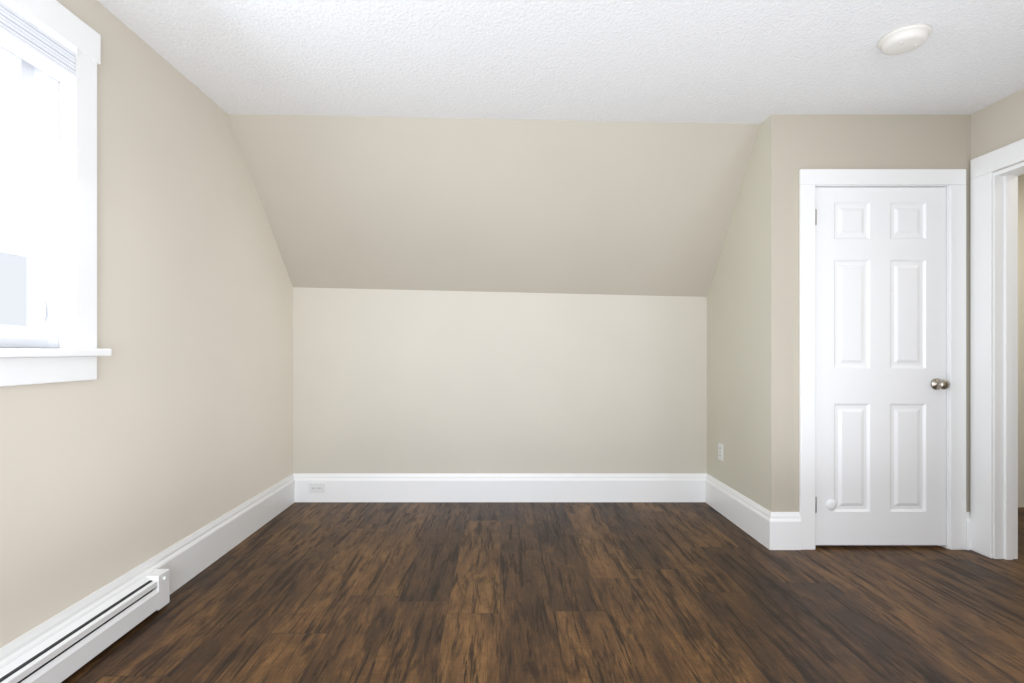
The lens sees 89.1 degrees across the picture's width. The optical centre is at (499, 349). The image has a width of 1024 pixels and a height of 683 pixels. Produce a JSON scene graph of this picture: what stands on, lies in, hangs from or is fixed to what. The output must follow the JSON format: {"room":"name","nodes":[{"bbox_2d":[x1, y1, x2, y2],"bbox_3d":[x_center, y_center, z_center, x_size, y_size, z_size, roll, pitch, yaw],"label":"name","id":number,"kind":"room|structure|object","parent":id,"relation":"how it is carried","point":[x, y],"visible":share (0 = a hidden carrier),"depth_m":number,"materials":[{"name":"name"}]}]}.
{"room":"empty attic bedroom","nodes":[
{"label":"empty attic bedroom","id":0,"kind":"room"},
{"bbox_2d":[0,0,292,647],"bbox_3d":[-1.650,-0.105,1.200,0.200,2.480,5.800,0,0,0],"label":"wall","id":1,"kind":"structure","parent":0,"point":[170,425],"depth_m":2.31,"materials":[{"name":"beige paint"}]},
{"bbox_2d":[0,0,100,348],"bbox_3d":[-1.606,-0.605,1.456,0.158,1.200,1.068,0,0,0],"label":"window","id":2,"kind":"structure","parent":1,"relation":"in","point":[29,205],"depth_m":1.84,"materials":[{"name":"white glass"}]},
{"bbox_2d":[0,0,76,80],"bbox_3d":[-1.557,-1.030,1.456,0.066,0.126,0.840,0,0,0],"label":"window blind","id":3,"kind":"object","parent":2,"relation":"attached to","point":[27,36],"visible":1,"depth_m":1.72,"materials":[{"name":"white plastic"}]},
{"bbox_2d":[0,348,111,386],"bbox_3d":[-1.549,0.054,1.456,0.102,0.118,1.104,0,0,0],"label":"window stool","id":4,"kind":"structure","parent":1,"relation":"attached to","point":[24,366],"depth_m":1.75,"materials":[{"name":"white wood"}]},
{"bbox_2d":[0,569,169,682],"bbox_3d":[-1.495,1.048,1.532,0.068,0.149,1.565,0,0,0],"label":"heater","id":5,"kind":"object","parent":1,"relation":"attached to","point":[60,656],"visible":1,"depth_m":1.88,"materials":[{"name":"white metal"}]},
{"bbox_2d":[0,473,295,668],"bbox_3d":[-1.540,1.030,1.198,0.020,0.210,5.395,0,0,0],"label":"baseboard","id":6,"kind":"structure","parent":1,"relation":"attached to","point":[188,558],"depth_m":2.58,"materials":[{"name":"white wood"}]},
{"bbox_2d":[228,114,759,296],"bbox_3d":[0.050,-0.906,3.466,3.200,1.023,1.012,0,0,0],"label":"ceiling","id":7,"kind":"structure","parent":0,"point":[521,206],"depth_m":3.38,"materials":[{"name":"beige paint"}]},
{"bbox_2d":[293,287,706,472],"bbox_3d":[0.050,0.310,3.955,3.200,1.650,0.120,0,0,0],"label":"wall","id":8,"kind":"structure","parent":0,"point":[405,381],"depth_m":3.90,"materials":[{"name":"beige paint"}]},
{"bbox_2d":[296,473,703,501],"bbox_3d":[0.015,1.030,3.885,3.070,0.210,0.020,0,0,0],"label":"baseboard","id":9,"kind":"structure","parent":8,"relation":"attached to","point":[339,487],"depth_m":3.87,"materials":[{"name":"white wood"}]},
{"bbox_2d":[309,483,324,492],"bbox_3d":[-1.363,1.027,3.872,0.116,0.072,0.007,0,0,0],"label":"outlet","id":10,"kind":"object","parent":9,"relation":"attached to","point":[316,487],"visible":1,"depth_m":3.87,"materials":[{"name":"white plastic"}]},
{"bbox_2d":[61,502,1023,682],"bbox_3d":[1.275,1.185,1.250,6.050,0.100,5.900,0,0,0],"label":"floor","id":11,"kind":"structure","parent":0,"point":[499,592],"depth_m":2.30,"materials":[{"name":"brown wood"}]},
{"bbox_2d":[97,0,1023,123],"bbox_3d":[1.275,-1.395,1.250,6.050,0.100,5.900,0,0,0],"label":"ceiling","id":12,"kind":"structure","parent":0,"point":[727,61],"depth_m":2.38,"materials":[{"name":"white paint"}]},
{"bbox_2d":[878,23,931,54],"bbox_3d":[1.736,-1.322,2.234,0.184,0.046,0.184,0,0,0],"label":"smoke detector","id":13,"kind":"object","parent":12,"relation":"attached to","point":[904,39],"visible":1,"depth_m":2.20,"materials":[{"name":"white plastic"}]},
{"bbox_2d":[707,115,788,511],"bbox_3d":[1.600,-0.105,3.493,0.100,2.480,1.045,0,0,0],"label":"wall","id":14,"kind":"structure","parent":0,"point":[748,361],"depth_m":3.15,"materials":[{"name":"beige paint"}]},
{"bbox_2d":[718,443,722,460],"bbox_3d":[1.547,0.715,3.647,0.007,0.116,0.072,0,0,0],"label":"outlet","id":15,"kind":"object","parent":14,"relation":"attached to","point":[720,451],"visible":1,"depth_m":3.64,"materials":[{"name":"white plastic"}]},
{"bbox_2d":[704,473,783,549],"bbox_3d":[1.550,1.030,3.410,0.040,0.210,0.920,0,0,0],"label":"baseboard","id":16,"kind":"structure","parent":14,"relation":"attached to","point":[765,526],"depth_m":3.23,"materials":[{"name":"white wood"}]},
{"bbox_2d":[789,115,970,511],"bbox_3d":[2.170,-0.105,3.030,1.040,2.480,0.120,0,0,0],"label":"wall","id":17,"kind":"structure","parent":0,"point":[879,141],"depth_m":2.97,"materials":[{"name":"beige paint"}]},
{"bbox_2d":[799,169,965,549],"bbox_3d":[2.175,0.090,3.030,0.800,2.090,0.120,0,0,0],"label":"door frame","id":18,"kind":"structure","parent":17,"relation":"in","point":[946,545],"depth_m":2.97,"materials":[{"name":"white wood"}]},
{"bbox_2d":[815,187,949,544],"bbox_3d":[2.171,0.093,2.959,0.760,2.048,0.104,0,0,0],"label":"door","id":19,"kind":"structure","parent":17,"relation":"in","point":[882,384],"depth_m":2.98,"materials":[{"name":"white wood"}]},
{"bbox_2d":[971,88,1023,171],"bbox_3d":[2.750,-0.105,0.695,0.120,2.480,4.790,0,0,0],"label":"wall","id":20,"kind":"structure","parent":0,"point":[997,125],"depth_m":2.81,"materials":[{"name":"beige paint"}]},
{"bbox_2d":[970,139,1023,557],"bbox_3d":[2.680,0.028,2.433,0.019,2.215,1.045,0,0,0],"label":"door frame","id":21,"kind":"structure","parent":20,"relation":"attached to","point":[984,167],"depth_m":2.88,"materials":[{"name":"white wood"}]},
{"bbox_2d":[994,162,1023,559],"bbox_3d":[2.750,0.085,2.433,0.126,2.100,0.825,0,0,0],"label":"doorway","id":22,"kind":"structure","parent":20,"relation":"in","point":[1006,363],"depth_m":2.83,"materials":[{"name":"white wood"}]},
{"bbox_2d":[1018,174,1023,506],"bbox_3d":[3.500,-0.105,3.800,1.380,2.480,0.100,0,0,0],"label":"wall","id":23,"kind":"structure","parent":0,"point":[1020,340],"depth_m":3.74,"materials":[{"name":"beige paint"}]}
]}

